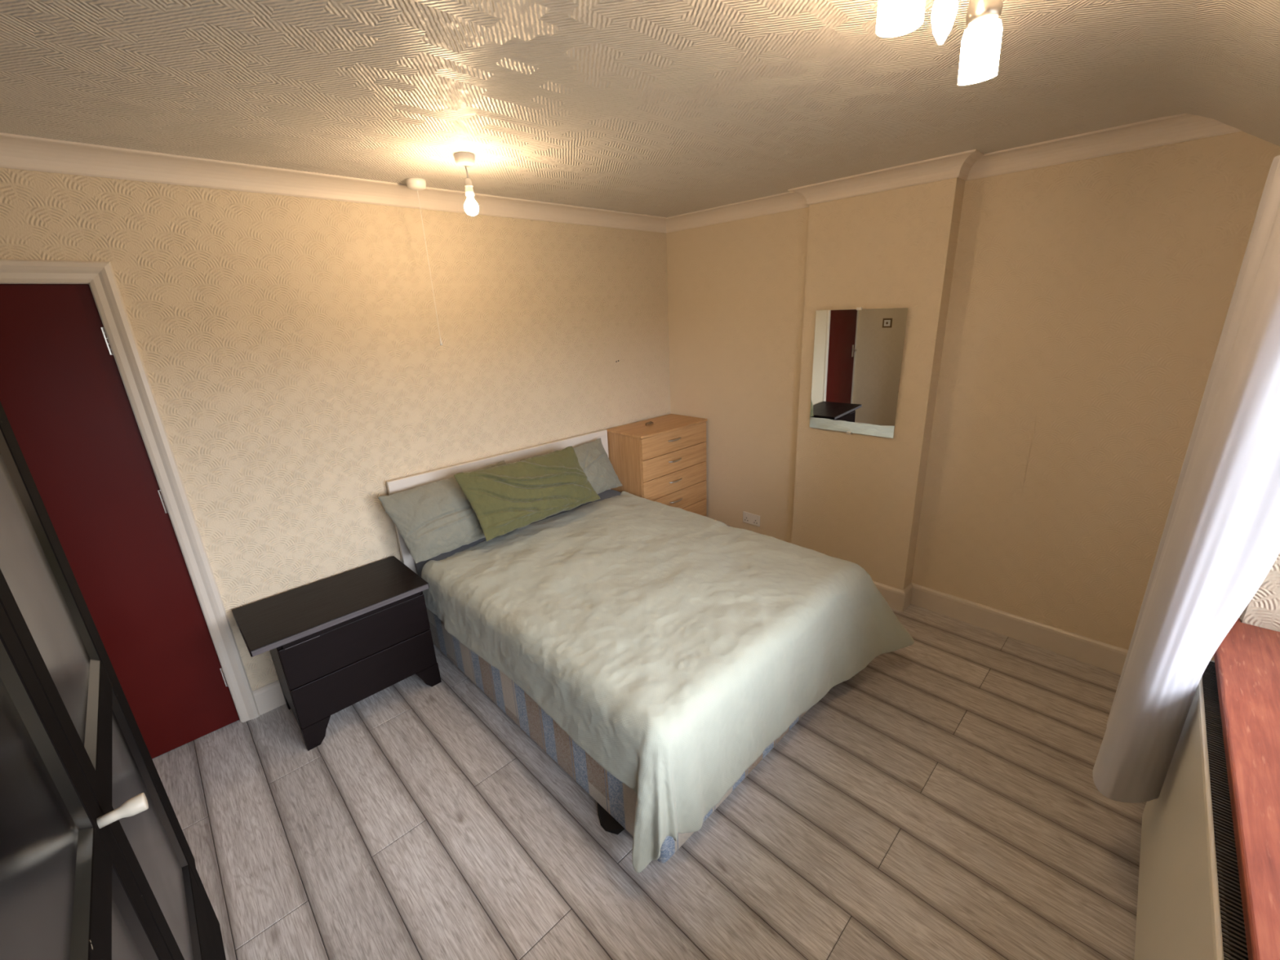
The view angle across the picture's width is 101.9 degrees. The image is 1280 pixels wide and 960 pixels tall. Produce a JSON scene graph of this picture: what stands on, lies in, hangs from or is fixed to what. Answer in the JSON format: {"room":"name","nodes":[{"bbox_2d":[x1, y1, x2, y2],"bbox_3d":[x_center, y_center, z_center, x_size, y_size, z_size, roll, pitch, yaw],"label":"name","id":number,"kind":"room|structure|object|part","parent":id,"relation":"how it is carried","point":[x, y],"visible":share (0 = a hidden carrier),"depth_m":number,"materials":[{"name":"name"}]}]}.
{"room":"bedroom","nodes":[
{"label":"bedroom","id":0,"kind":"room"},
{"bbox_2d":[0,167,671,690],"bbox_3d":[-1.158,-0.289,2.953,4.400,2.518,0.120,-19,24,-41],"label":"wall","id":1,"kind":"structure","parent":0,"point":[297,367],"depth_m":2.51,"materials":[{"name":"paint"}]},
{"bbox_2d":[0,258,259,759],"bbox_3d":[-2.262,0.279,1.948,0.926,2.052,0.180,-19,24,-41],"label":"door","id":2,"kind":"structure","parent":1,"relation":"in","point":[77,400],"depth_m":2.05,"materials":[{"name":"red paint"}]},
{"bbox_2d":[252,680,285,715],"bbox_3d":[-0.785,0.714,3.513,3.024,0.134,0.018,-19,24,-41],"label":"baseboard","id":3,"kind":"structure","parent":1,"relation":"attached to","point":[270,696],"depth_m":2.55,"materials":[{"name":"white paint"}]},
{"bbox_2d":[405,177,431,275],"bbox_3d":[-0.963,-1.170,2.403,0.088,0.419,0.205,-19,24,-41],"label":"switch","id":4,"kind":"object","parent":1,"relation":"hanging from","point":[417,184],"depth_m":2.39,"materials":[{"name":"white plastic"}]},
{"bbox_3d":[-1.022,-1.035,2.519,0.003,0.665,0.004,-2,18,1],"label":"cord","id":5,"kind":"part","parent":4,"relation":"part of","materials":[{"name":"white fabric"}]},
{"bbox_2d":[431,279,442,345],"bbox_3d":[-0.944,-0.812,2.517,0.088,0.298,0.023,-19,24,-41],"label":"switch","id":6,"kind":"object","parent":1,"relation":"hanging from","point":[441,343],"depth_m":2.60,"materials":[{"name":"white plastic"}]},
{"bbox_2d":[0,113,1242,233],"bbox_3d":[-0.164,-1.092,1.507,4.017,0.086,2.950,-19,24,-41],"label":"trim","id":7,"kind":"structure","parent":1,"relation":"attached to","point":[20,152],"depth_m":2.29,"materials":[{"name":"paint"}]},
{"bbox_2d":[0,0,1279,217],"bbox_3d":[-0.058,-1.009,1.493,4.350,0.480,3.450,-19,24,-41],"label":"ceiling","id":8,"kind":"structure","parent":0,"point":[655,108],"depth_m":1.48,"materials":[{"name":"paint"}]},
{"bbox_2d":[453,151,478,215],"bbox_3d":[-0.694,-1.189,2.096,0.082,0.218,0.082,-19,24,-41],"label":"pendant light","id":9,"kind":"object","parent":8,"relation":"hanging from","point":[463,159],"visible":1,"depth_m":2.09,"materials":[{"name":"white plastic"}]},
{"bbox_3d":[-0.689,-1.120,2.121,0.057,0.072,0.057,-19,24,-41],"label":"bulb","id":10,"kind":"part","parent":9,"relation":"part of","materials":[{"name":"white glass"}]},
{"bbox_2d":[875,0,1002,85],"bbox_3d":[0.552,-0.859,0.898,0.434,0.208,0.120,-19,24,-41],"label":"ceiling light","id":11,"kind":"object","parent":8,"relation":"attached to","point":[980,46],"visible":1,"depth_m":0.99,"materials":[{"name":"glass"}]},
{"bbox_3d":[0.409,-0.770,0.807,0.068,0.107,0.068,-19,24,-41],"label":"lamp shade","id":12,"kind":"part","parent":11,"relation":"part of","materials":[{"name":"white glass"}]},
{"bbox_3d":[0.554,-0.856,0.945,0.042,0.104,0.042,-19,24,-41],"label":"bulb","id":13,"kind":"part","parent":11,"relation":"part of","materials":[{"name":"white glass"}]},
{"bbox_3d":[0.678,-0.853,1.035,0.076,0.098,0.068,-19,24,-41],"label":"lamp shade","id":14,"kind":"part","parent":11,"relation":"part of","materials":[{"name":"white glass"}]},
{"bbox_2d":[152,604,1146,959],"bbox_3d":[0.158,1.238,2.089,4.300,0.060,3.700,-19,24,-41],"label":"floor","id":15,"kind":"structure","parent":0,"point":[941,800],"depth_m":1.87,"materials":[{"name":"laminate"}]},
{"bbox_2d":[0,401,226,959],"bbox_3d":[-1.088,0.657,0.669,0.701,2.025,1.295,-19,24,-41],"label":"wardrobe","id":16,"kind":"object","parent":15,"relation":"on","point":[97,861],"visible":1,"depth_m":0.85,"materials":[{"name":"black wood"}]},
{"bbox_3d":[-0.697,0.193,0.503,0.017,0.813,0.470,-19,24,-41],"label":"panel","id":17,"kind":"part","parent":16,"relation":"part of","materials":[{"name":"black wood"}]},
{"bbox_3d":[-1.117,0.077,0.916,0.017,0.813,0.450,-19,24,-41],"label":"panel","id":18,"kind":"part","parent":16,"relation":"part of","materials":[{"name":"black wood"}]},
{"bbox_3d":[-0.671,0.509,0.593,0.020,1.650,0.636,-19,24,-41],"label":"door","id":19,"kind":"part","parent":16,"relation":"part of","materials":[{"name":"black wood"}]},
{"bbox_3d":[-0.833,0.534,0.835,0.057,0.028,0.028,-19,24,-41],"label":"knob","id":20,"kind":"part","parent":16,"relation":"part of","materials":[{"name":"beige plastic"}]},
{"bbox_3d":[-0.665,0.928,0.742,0.017,0.580,0.470,-19,24,-41],"label":"panel","id":21,"kind":"part","parent":16,"relation":"part of","materials":[{"name":"black wood"}]},
{"bbox_3d":[-1.085,0.812,1.156,0.017,0.580,0.450,-19,24,-41],"label":"panel","id":22,"kind":"part","parent":16,"relation":"part of","materials":[{"name":"black wood"}]},
{"bbox_3d":[-0.854,1.364,1.107,0.017,0.252,1.270,-19,24,-41],"label":"drawer","id":23,"kind":"part","parent":16,"relation":"part of","materials":[{"name":"black wood"}]},
{"bbox_2d":[231,555,441,751],"bbox_3d":[-1.432,0.824,2.535,0.723,0.584,0.460,-19,24,-41],"label":"nightstand","id":24,"kind":"object","parent":15,"relation":"on","point":[335,642],"visible":1,"depth_m":2.38,"materials":[{"name":"black wood"}]},
{"bbox_3d":[-1.286,0.618,2.352,0.575,0.029,0.018,-19,24,-41],"label":"rail","id":25,"kind":"part","parent":24,"relation":"part of","materials":[{"name":"black wood"}]},
{"bbox_3d":[-1.282,0.727,2.387,0.610,0.197,0.018,-19,24,-41],"label":"drawer","id":26,"kind":"part","parent":24,"relation":"part of","materials":[{"name":"black wood"}]},
{"bbox_3d":[-1.273,0.921,2.450,0.610,0.202,0.018,-19,24,-41],"label":"drawer","id":27,"kind":"part","parent":24,"relation":"part of","materials":[{"name":"black wood"}]},
{"bbox_2d":[386,429,809,862],"bbox_3d":[-0.109,0.482,2.728,1.518,1.003,1.947,-19,24,-41],"label":"bed","id":28,"kind":"object","parent":15,"relation":"on","point":[616,802],"visible":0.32,"depth_m":2.29,"materials":[{"name":"fabric"}]},
{"bbox_2d":[377,460,505,564],"bbox_3d":[-1.000,0.166,2.874,0.756,0.385,0.216,-19,24,-41],"label":"pillow","id":29,"kind":"object","parent":28,"relation":"on","point":[435,518],"visible":0.59,"depth_m":2.73,"materials":[{"name":"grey fabric"}]},
{"bbox_3d":[-0.773,0.289,3.378,1.518,0.983,0.048,-19,24,-41],"label":"headboard","id":30,"kind":"part","parent":28,"relation":"part of","materials":[{"name":"white paint"}]},
{"bbox_3d":[-0.074,0.521,2.734,1.471,0.227,1.885,-19,24,-41],"label":"mattress","id":31,"kind":"part","parent":28,"relation":"part of","materials":[{"name":"white fabric"}]},
{"bbox_2d":[421,491,914,872],"bbox_3d":[0.073,0.646,2.631,1.728,0.491,1.968,-19,24,-41],"label":"duvet","id":32,"kind":"object","parent":28,"relation":"on","point":[673,646],"visible":1,"depth_m":2.17,"materials":[{"name":"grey fabric"}]},
{"bbox_2d":[453,446,600,541],"bbox_3d":[-0.607,0.052,2.994,0.182,0.372,0.864,14,24,42],"label":"pillow","id":33,"kind":"object","parent":32,"relation":"on","point":[505,498],"visible":1,"depth_m":2.90,"materials":[{"name":"green fabric"}]},
{"bbox_2d":[520,438,622,493],"bbox_3d":[-0.425,-0.032,3.408,0.712,0.366,0.209,-19,24,-41],"label":"pillow","id":34,"kind":"object","parent":32,"relation":"on","point":[593,458],"visible":0.42,"depth_m":3.47,"materials":[{"name":"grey fabric"}]},
{"bbox_2d":[606,413,706,516],"bbox_3d":[0.160,0.064,3.983,0.706,1.000,0.396,-19,24,-41],"label":"dresser","id":35,"kind":"object","parent":15,"relation":"on","point":[663,460],"visible":0.66,"depth_m":3.75,"materials":[{"name":"brown wood"}]},
{"bbox_3d":[-0.097,0.151,3.779,0.016,0.981,0.348,-19,24,-41],"label":"panel","id":36,"kind":"part","parent":35,"relation":"part of","materials":[{"name":"brown wood"}]},
{"bbox_3d":[0.256,-0.287,3.748,0.690,0.152,0.016,-19,24,-41],"label":"drawer","id":37,"kind":"part","parent":35,"relation":"part of","materials":[{"name":"brown wood"}]},
{"bbox_3d":[0.262,-0.140,3.796,0.690,0.152,0.016,-19,24,-41],"label":"drawer","id":38,"kind":"part","parent":35,"relation":"part of","materials":[{"name":"brown wood"}]},
{"bbox_3d":[0.269,0.008,3.844,0.690,0.152,0.016,-19,24,-41],"label":"drawer","id":39,"kind":"part","parent":35,"relation":"part of","materials":[{"name":"brown wood"}]},
{"bbox_3d":[0.256,-0.290,3.716,0.135,0.012,0.032,-19,24,-41],"label":"bow handle","id":40,"kind":"part","parent":35,"relation":"part of","materials":[{"name":"metal"}]},
{"bbox_3d":[0.263,-0.142,3.764,0.135,0.012,0.032,-19,24,-41],"label":"bow handle","id":41,"kind":"part","parent":35,"relation":"part of","materials":[{"name":"metal"}]},
{"bbox_3d":[0.269,0.006,3.812,0.135,0.012,0.032,-19,24,-41],"label":"bow handle","id":42,"kind":"part","parent":35,"relation":"part of","materials":[{"name":"metal"}]},
{"bbox_3d":[0.275,0.156,3.892,0.690,0.152,0.016,-19,24,-41],"label":"drawer","id":43,"kind":"part","parent":35,"relation":"part of","materials":[{"name":"brown wood"}]},
{"bbox_3d":[0.282,0.303,3.940,0.690,0.151,0.016,-19,24,-41],"label":"drawer","id":44,"kind":"part","parent":35,"relation":"part of","materials":[{"name":"brown wood"}]},
{"bbox_2d":[666,131,1279,649],"bbox_3d":[1.583,-0.424,2.996,0.361,2.518,3.600,-19,24,-41],"label":"wall","id":45,"kind":"structure","parent":0,"point":[1065,322],"depth_m":2.64,"materials":[{"name":"paint"}]},
{"bbox_2d":[742,511,759,526],"bbox_3d":[0.833,0.291,3.888,0.012,0.086,0.148,-19,24,-41],"label":"wall socket","id":46,"kind":"object","parent":45,"relation":"attached to","point":[748,517],"visible":1,"depth_m":3.88,"materials":[{"name":"white plastic"}]},
{"bbox_2d":[809,306,907,438],"bbox_3d":[1.237,-0.617,2.999,0.510,0.722,0.019,15,26,42],"label":"wall mirror","id":47,"kind":"object","parent":45,"relation":"attached to","point":[858,355],"visible":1,"depth_m":2.98,"materials":[{"name":"clear glass"}]},
{"bbox_2d":[872,580,1128,674],"bbox_3d":[1.370,0.644,3.436,0.146,0.134,3.071,-19,24,-41],"label":"baseboard","id":48,"kind":"structure","parent":45,"relation":"attached to","point":[1112,658],"depth_m":2.85,"materials":[{"name":"white paint"}]},
{"bbox_2d":[1210,552,1279,661],"bbox_3d":[1.191,0.345,0.606,0.330,2.568,4.250,14,25,42],"label":"wall","id":49,"kind":"structure","parent":0,"point":[1263,611],"depth_m":1.57,"materials":[{"name":"paper"}]},
{"bbox_2d":[1133,660,1248,959],"bbox_3d":[1.208,1.015,1.132,0.088,0.637,1.454,14,25,42],"label":"radiator","id":50,"kind":"object","parent":49,"relation":"attached to","point":[1189,904],"visible":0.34,"depth_m":1.18,"materials":[{"name":"beige metal"}]},
{"bbox_2d":[1202,661,1248,959],"bbox_3d":[1.194,0.738,1.044,0.064,0.049,1.440,14,25,42],"label":"grille","id":51,"kind":"object","parent":50,"relation":"attached to","point":[1224,933],"depth_m":1.02,"materials":[{"name":"metal"}]},
{"bbox_2d":[1213,617,1279,959],"bbox_3d":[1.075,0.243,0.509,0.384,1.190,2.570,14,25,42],"label":"windowsill","id":52,"kind":"structure","parent":49,"relation":"in","point":[1247,660],"depth_m":1.14,"materials":[{"name":"red wood"}]},
{"bbox_3d":[0.937,-0.511,0.423,0.108,0.028,2.780,14,25,42],"label":"rail","id":53,"kind":"object","parent":49,"relation":"attached to","visible":0},
{"bbox_2d":[1092,155,1279,803],"bbox_3d":[1.607,0.059,1.419,0.633,1.701,0.220,-19,24,-41],"label":"curtain","id":54,"kind":"object","parent":53,"relation":"hanging from","point":[1220,541],"visible":1,"depth_m":1.27,"materials":[{"name":"white fabric"}]}
]}

